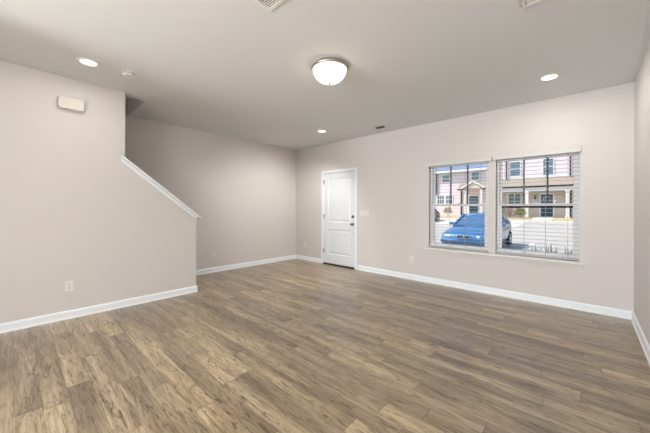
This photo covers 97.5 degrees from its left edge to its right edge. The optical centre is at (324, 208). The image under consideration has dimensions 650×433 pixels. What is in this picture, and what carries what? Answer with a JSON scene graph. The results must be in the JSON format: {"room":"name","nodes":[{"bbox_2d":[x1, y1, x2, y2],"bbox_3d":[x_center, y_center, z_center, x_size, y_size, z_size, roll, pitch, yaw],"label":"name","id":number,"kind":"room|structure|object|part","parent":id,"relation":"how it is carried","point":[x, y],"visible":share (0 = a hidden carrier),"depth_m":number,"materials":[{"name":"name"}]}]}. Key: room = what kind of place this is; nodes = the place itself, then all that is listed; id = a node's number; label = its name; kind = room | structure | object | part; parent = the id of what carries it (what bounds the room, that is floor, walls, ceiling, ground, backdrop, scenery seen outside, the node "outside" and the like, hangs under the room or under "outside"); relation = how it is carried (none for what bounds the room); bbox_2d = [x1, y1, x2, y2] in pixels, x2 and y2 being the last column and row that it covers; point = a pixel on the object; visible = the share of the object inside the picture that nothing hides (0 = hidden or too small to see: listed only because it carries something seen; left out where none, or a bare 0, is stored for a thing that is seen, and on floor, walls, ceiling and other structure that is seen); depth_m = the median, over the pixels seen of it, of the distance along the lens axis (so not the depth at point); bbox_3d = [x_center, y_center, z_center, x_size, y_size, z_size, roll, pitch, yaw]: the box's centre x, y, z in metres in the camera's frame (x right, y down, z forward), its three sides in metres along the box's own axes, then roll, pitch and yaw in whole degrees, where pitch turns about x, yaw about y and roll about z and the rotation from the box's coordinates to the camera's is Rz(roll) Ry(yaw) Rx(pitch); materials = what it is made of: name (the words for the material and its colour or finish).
{"room":"empty living room","nodes":[
{"label":"empty living room","id":0,"kind":"room"},
{"bbox_2d":[0,60,195,323],"bbox_3d":[-4.234,-0.122,1.884,0.115,2.740,6.660,0,0,42],"label":"wall","id":1,"kind":"structure","parent":0,"point":[71,210],"depth_m":3.26,"materials":[{"name":"white paint"}]},
{"bbox_2d":[65,281,72,291],"bbox_3d":[-2.912,0.884,3.241,0.008,0.116,0.072,0,0,42],"label":"wall outlet","id":2,"kind":"object","parent":1,"relation":"attached to","point":[68,284],"visible":1,"depth_m":3.24,"materials":[{"name":"white plastic"}]},
{"bbox_2d":[58,95,84,111],"bbox_3d":[-2.878,-1.182,3.233,0.056,0.128,0.224,0,0,42],"label":"door chime","id":3,"kind":"object","parent":1,"relation":"attached to","point":[63,102],"visible":1,"depth_m":3.21,"materials":[{"name":"white plastic"}]},
{"bbox_2d":[0,285,197,333],"bbox_3d":[-2.900,1.206,3.244,0.024,0.095,2.876,0,0,42],"label":"baseboard","id":4,"kind":"structure","parent":1,"relation":"attached to","point":[64,315],"depth_m":3.36,"materials":[{"name":"white wood"}]},
{"bbox_2d":[120,154,201,220],"bbox_3d":[-2.284,-0.251,4.010,0.199,0.865,1.020,0,0,42],"label":"trim","id":5,"kind":"structure","parent":1,"relation":"attached to","point":[124,160],"depth_m":3.90,"materials":[{"name":"white wood"}]},
{"bbox_2d":[125,97,295,269],"bbox_3d":[-4.080,-0.221,3.709,0.200,3.140,9.960,0,0,42],"label":"wall","id":6,"kind":"structure","parent":0,"point":[243,192],"depth_m":5.79,"materials":[{"name":"white paint"}]},
{"bbox_2d":[196,255,295,274],"bbox_3d":[-1.778,1.211,6.063,0.024,0.095,3.090,0,0,42],"label":"baseboard","id":7,"kind":"structure","parent":6,"relation":"attached to","point":[265,261],"depth_m":6.08,"materials":[{"name":"white wood"}]},
{"bbox_2d":[0,259,649,432],"bbox_3d":[-1.844,1.308,1.697,5.824,0.100,9.620,0,0,42],"label":"floor","id":8,"kind":"structure","parent":0,"point":[292,345],"depth_m":2.32,"materials":[{"name":"wood"}]},
{"bbox_2d":[0,0,649,149],"bbox_3d":[-1.815,-1.632,1.641,6.324,0.300,9.960,0,0,42],"label":"ceiling","id":9,"kind":"structure","parent":0,"point":[240,69],"depth_m":2.73,"materials":[{"name":"white paint"}]},
{"bbox_2d":[76,57,100,66],"bbox_3d":[-2.396,-1.478,2.885,0.196,0.010,0.196,0,0,42],"label":"recessed light","id":10,"kind":"object","parent":9,"relation":"in","point":[85,61],"visible":1,"depth_m":2.88,"materials":[{"name":"white plastic"}]},
{"bbox_2d":[121,70,135,77],"bbox_3d":[-2.152,-1.462,3.122,0.132,0.040,0.132,0,0,42],"label":"smoke detector","id":11,"kind":"object","parent":9,"relation":"attached to","point":[125,73],"visible":1,"depth_m":3.09,"materials":[{"name":"white plastic"}]},
{"bbox_2d":[251,0,284,11],"bbox_3d":[-0.410,-1.470,1.864,0.360,0.012,0.388,0,0,42],"label":"ceiling vent","id":12,"kind":"object","parent":9,"relation":"in","point":[268,5],"visible":1,"depth_m":2.04,"materials":[{"name":"white plastic"}]},
{"bbox_2d":[311,57,347,85],"bbox_3d":[0.048,-1.371,2.937,0.384,0.204,0.384,0,0,42],"label":"flush light","id":13,"kind":"object","parent":9,"relation":"attached to","point":[329,71],"visible":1,"depth_m":2.83,"materials":[{"name":"white glass"}]},
{"bbox_2d":[520,0,543,8],"bbox_3d":[1.483,-1.462,1.905,0.303,0.012,0.205,0,0,42],"label":"ceiling vent","id":14,"kind":"object","parent":9,"relation":"in","point":[524,3],"visible":1,"depth_m":2.02,"materials":[{"name":"white plastic"}]},
{"bbox_2d":[539,73,560,81],"bbox_3d":[2.499,-1.458,3.170,0.196,0.010,0.196,0,0,42],"label":"recessed light","id":15,"kind":"object","parent":9,"relation":"in","point":[552,76],"visible":1,"depth_m":3.16,"materials":[{"name":"white plastic"}]},
{"bbox_2d":[296,82,634,311],"bbox_3d":[1.457,-0.048,5.296,5.824,2.840,0.140,0,0,42],"label":"wall","id":16,"kind":"structure","parent":0,"point":[394,180],"depth_m":4.25,"materials":[{"name":"white paint"}]},
{"bbox_2d":[321,167,357,269],"bbox_3d":[0.326,0.203,6.284,1.023,2.128,0.208,0,0,42],"label":"door","id":17,"kind":"structure","parent":16,"relation":"in","point":[339,189],"depth_m":6.25,"materials":[{"name":"white paint"},{"name":"wood"},{"name":"bronze"}]},
{"bbox_3d":[0.312,-0.185,6.268,0.655,0.975,0.014,0,0,42],"label":"panel","id":18,"kind":"part","parent":17,"relation":"part of","materials":[{"name":"white wood"}]},
{"bbox_3d":[0.308,0.750,6.268,0.655,0.565,0.014,0,0,42],"label":"panel","id":19,"kind":"part","parent":17,"relation":"part of","materials":[{"name":"white wood"}]},
{"bbox_2d":[360,210,368,215],"bbox_3d":[0.805,0.092,5.790,0.196,0.104,0.010,0,0,42],"label":"light switch","id":20,"kind":"object","parent":16,"relation":"attached to","point":[362,212],"visible":1,"depth_m":5.79,"materials":[{"name":"white plastic"}]},
{"bbox_2d":[430,162,488,251],"bbox_3d":[2.190,-0.047,4.664,0.912,1.429,0.066,0,0,42],"label":"window","id":21,"kind":"structure","parent":16,"relation":"in","point":[433,189],"depth_m":4.69,"materials":[{"name":"white plastic"}]},
{"bbox_2d":[426,156,491,251],"bbox_3d":[2.132,-0.065,4.594,0.998,1.436,0.104,0,0,42],"label":"window blind","id":22,"kind":"object","parent":21,"relation":"attached to","point":[486,158],"visible":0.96,"depth_m":4.56,"materials":[{"name":"grey plastic"}]},
{"bbox_3d":[2.060,-0.039,4.695,0.002,1.352,0.053,0,0,42],"label":"ladder cord","id":23,"kind":"part","parent":22,"relation":"part of","materials":[{"name":"white fabric"}]},
{"bbox_3d":[2.143,0.645,4.616,0.900,0.016,0.048,0,0,42],"label":"rail","id":24,"kind":"part","parent":22,"relation":"part of","materials":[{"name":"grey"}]},
{"bbox_3d":[2.233,-0.039,4.537,0.002,1.352,0.053,0,0,42],"label":"ladder cord","id":25,"kind":"part","parent":22,"relation":"part of","materials":[{"name":"white fabric"}]},
{"bbox_3d":[2.178,0.279,4.652,0.840,0.704,0.030,0,0,42],"label":"sash","id":26,"kind":"part","parent":21,"relation":"part of","materials":[{"name":"white plastic"}]},
{"bbox_3d":[2.203,-0.381,4.676,0.840,0.689,0.026,0,0,42],"label":"sash","id":27,"kind":"part","parent":21,"relation":"part of","materials":[{"name":"clear glass"}]},
{"bbox_2d":[296,255,632,319],"bbox_3d":[1.396,1.224,5.236,5.824,0.095,0.024,0,0,42],"label":"baseboard","id":28,"kind":"structure","parent":16,"relation":"attached to","point":[608,311],"depth_m":4.11,"materials":[{"name":"white wood"}]},
{"bbox_2d":[424,247,585,267],"bbox_3d":[2.481,0.686,4.232,2.062,0.032,0.042,0,0,42],"label":"trim","id":29,"kind":"structure","parent":16,"relation":"attached to","point":[429,248],"depth_m":4.06,"materials":[{"name":"white paint"}]},
{"bbox_2d":[497,152,579,260],"bbox_3d":[2.937,-0.044,3.978,0.930,1.429,0.070,0,0,42],"label":"window","id":30,"kind":"structure","parent":16,"relation":"in","point":[576,183],"depth_m":3.89,"materials":[{"name":"white plastic"}]},
{"bbox_2d":[493,145,581,259],"bbox_3d":[2.873,-0.067,3.916,0.968,1.446,0.104,0,0,42],"label":"window blind","id":31,"kind":"object","parent":30,"relation":"attached to","point":[572,149],"visible":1,"depth_m":3.87,"materials":[{"name":"grey plastic"}]},
{"bbox_3d":[2.637,-0.037,4.167,0.002,1.352,0.053,0,0,42],"label":"ladder cord","id":32,"kind":"part","parent":31,"relation":"part of","materials":[{"name":"white fabric"}]},
{"bbox_3d":[2.806,-0.036,4.012,0.002,1.352,0.053,0,0,42],"label":"ladder cord","id":33,"kind":"part","parent":31,"relation":"part of","materials":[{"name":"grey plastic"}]},
{"bbox_3d":[2.891,0.648,3.931,0.918,0.016,0.048,0,0,42],"label":"rail","id":34,"kind":"part","parent":31,"relation":"part of","materials":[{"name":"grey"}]},
{"bbox_3d":[2.982,-0.035,3.851,0.002,1.352,0.053,0,0,42],"label":"ladder cord","id":35,"kind":"part","parent":31,"relation":"part of","materials":[{"name":"white fabric"}]},
{"bbox_3d":[2.926,0.282,3.967,0.858,0.704,0.030,0,0,42],"label":"sash","id":36,"kind":"part","parent":30,"relation":"part of","materials":[{"name":"white plastic"}]},
{"bbox_3d":[2.950,-0.378,3.991,0.858,0.689,0.026,0,0,42],"label":"sash","id":37,"kind":"part","parent":30,"relation":"part of","materials":[{"name":"white plastic"}]},
{"bbox_2d":[634,43,649,344],"bbox_3d":[0.363,-0.052,-0.359,0.200,2.840,9.960,0,0,42],"label":"wall","id":38,"kind":"structure","parent":0,"point":[642,81],"depth_m":2.80,"materials":[{"name":"white paint"}]},
{"bbox_2d":[631,312,649,365],"bbox_3d":[0.295,1.220,-0.261,0.024,0.095,9.620,0,0,42],"label":"baseboard","id":39,"kind":"structure","parent":38,"relation":"attached to","point":[644,343],"depth_m":2.70,"materials":[{"name":"white wood"}]},
{"label":"outside","id":40,"kind":"structure","parent":0,"visible":0},
{"bbox_2d":[440,215,572,220],"bbox_3d":[19.832,1.154,36.477,100.000,0.490,15.400,0,0,42],"label":"lawn","id":41,"kind":"structure","parent":40,"point":[442,216],"depth_m":28.33,"materials":[{"name":"plant"}]},
{"bbox_2d":[443,207,451,214],"bbox_3d":[14.758,0.340,34.206,1.182,1.096,1.199,0,0,42],"label":"shrub","id":42,"kind":"object","parent":41,"relation":"on","point":[448,208],"visible":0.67,"depth_m":34.21,"materials":[{"name":"yellow plant"}]},
{"bbox_2d":[435,164,485,215],"bbox_3d":[17.075,-2.987,39.749,12.290,8.050,10.920,0,0,42],"label":"townhouse","id":43,"kind":"structure","parent":41,"relation":"on","point":[440,198],"depth_m":35.07,"materials":[{"name":"white"}]},
{"bbox_3d":[14.977,-1.136,36.843,0.830,1.030,0.029,0,0,42],"label":"pane","id":44,"kind":"part","parent":43,"relation":"part of","materials":[{"name":"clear glass"}]},
{"bbox_3d":[15.456,-3.819,36.414,0.840,0.860,0.029,0,0,42],"label":"pane","id":45,"kind":"part","parent":43,"relation":"part of","materials":[{"name":"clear glass"}]},
{"bbox_3d":[17.861,-0.319,34.199,1.000,2.320,0.029,0,0,42],"label":"door","id":46,"kind":"part","parent":43,"relation":"part of","materials":[{"name":"teal paint"}]},
{"bbox_2d":[470,198,476,203],"bbox_3d":[17.849,-0.794,34.184,0.720,0.970,0.009,0,0,42],"label":"light","id":47,"kind":"object","parent":43,"relation":"attached to","point":[472,201],"depth_m":34.20,"materials":[{"name":"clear glass"}]},
{"bbox_3d":[17.851,-0.379,34.188,1.240,2.440,0.059,0,0,42],"label":"door trim","id":48,"kind":"part","parent":43,"relation":"part of","materials":[{"name":"white wood"}]},
{"bbox_3d":[18.001,-3.878,34.084,0.800,0.880,0.029,0,0,42],"label":"pane","id":49,"kind":"part","parent":43,"relation":"part of","materials":[{"name":"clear glass"}]},
{"bbox_2d":[514,209,525,216],"bbox_3d":[19.738,0.457,28.840,1.165,0.985,1.099,0,0,42],"label":"shrub","id":50,"kind":"object","parent":41,"relation":"on","point":[517,211],"visible":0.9,"depth_m":28.69,"materials":[{"name":"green plant"}]},
{"bbox_2d":[502,156,573,217],"bbox_3d":[30.983,-4.454,27.084,25.300,11.100,11.030,0,0,42],"label":"townhouse","id":51,"kind":"structure","parent":41,"relation":"on","point":[538,196],"depth_m":29.42,"materials":[{"name":"white"}]},
{"bbox_3d":[20.736,-0.797,31.162,1.100,1.600,0.029,0,0,42],"label":"pane","id":52,"kind":"part","parent":51,"relation":"part of","materials":[{"name":"clear glass"}]},
{"bbox_3d":[20.788,-4.307,31.128,0.900,1.520,0.029,0,0,42],"label":"pane","id":53,"kind":"part","parent":51,"relation":"part of","materials":[{"name":"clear glass"}]},
{"bbox_3d":[22.789,-0.348,29.260,1.220,2.420,0.059,0,0,42],"label":"door trim","id":54,"kind":"part","parent":51,"relation":"part of","materials":[{"name":"white wood"}]},
{"bbox_3d":[22.799,-0.288,29.271,0.980,2.300,0.029,0,0,42],"label":"door","id":55,"kind":"part","parent":51,"relation":"part of","materials":[{"name":"teal paint"}]},
{"bbox_2d":[543,196,550,202],"bbox_3d":[22.788,-0.763,29.257,0.700,0.950,0.009,0,0,42],"label":"light","id":56,"kind":"object","parent":51,"relation":"attached to","point":[549,201],"depth_m":29.27,"materials":[{"name":"clear glass"}]},
{"bbox_3d":[22.890,-4.273,29.204,0.800,1.630,0.029,0,0,42],"label":"pane","id":57,"kind":"part","parent":51,"relation":"part of","materials":[{"name":"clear glass"}]},
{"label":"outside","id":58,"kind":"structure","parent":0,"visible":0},
{"bbox_2d":[435,219,525,227],"bbox_3d":[-4.597,1.226,42.300,56.100,0.242,5.800,0,0,42],"label":"apron","id":59,"kind":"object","parent":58,"point":[441,221],"visible":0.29,"depth_m":25.82,"materials":[{"name":"concrete"}]},
{"bbox_2d":[435,209,440,220],"bbox_3d":[9.930,0.674,28.547,2.120,1.497,4.635,0,0,42],"label":"car","id":60,"kind":"object","parent":59,"relation":"on","point":[437,217],"visible":0.19,"depth_m":28.81,"materials":[{"name":"grey paint"}]},
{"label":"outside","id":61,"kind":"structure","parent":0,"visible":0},
{"bbox_2d":[532,217,554,219],"bbox_3d":[21.331,1.003,27.785,1.450,0.215,4.600,0,0,42],"label":"front walk","id":62,"kind":"structure","parent":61,"point":[535,218],"depth_m":27.35,"materials":[{"name":"concrete"}]},
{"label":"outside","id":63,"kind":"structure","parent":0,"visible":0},
{"bbox_2d":[440,218,572,222],"bbox_3d":[14.092,1.235,30.208,100.000,0.340,1.600,0,0,42],"label":"kerb","id":64,"kind":"object","parent":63,"point":[440,218],"visible":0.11,"depth_m":25.46,"materials":[{"name":"concrete"}]},
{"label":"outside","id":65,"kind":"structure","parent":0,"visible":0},
{"bbox_3d":[2.660,1.697,6.616,55.000,0.300,3.439,0,0,42],"label":"lawn strip","id":66,"kind":"object","parent":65,"visible":0},
{"bbox_2d":[544,243,558,252],"bbox_3d":[3.762,1.072,4.739,0.262,0.964,0.208,0,0,-20],"label":"ornamental grass","id":67,"kind":"object","parent":66,"relation":"on","point":[551,243],"depth_m":4.72,"materials":[{"name":"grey plant"}]},
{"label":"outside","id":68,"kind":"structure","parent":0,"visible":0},
{"bbox_2d":[435,222,572,254],"bbox_3d":[6.629,1.554,22.058,100.000,0.780,20.500,0,0,42],"label":"road","id":69,"kind":"structure","parent":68,"point":[563,230],"depth_m":16.57,"materials":[{"name":"concrete"}]},
{"bbox_2d":[440,213,511,246],"bbox_3d":[6.649,0.935,12.229,2.120,1.497,4.635,0,0,42],"label":"car","id":70,"kind":"object","parent":69,"relation":"on","point":[478,220],"visible":0.55,"depth_m":11.21,"materials":[{"name":"blue paint"}]},
{"bbox_3d":[6.920,0.483,12.522,1.700,0.475,2.520,0,0,42],"label":"cabin glass","id":71,"kind":"part","parent":70,"relation":"part of","materials":[{"name":"blue glass"}]}
]}

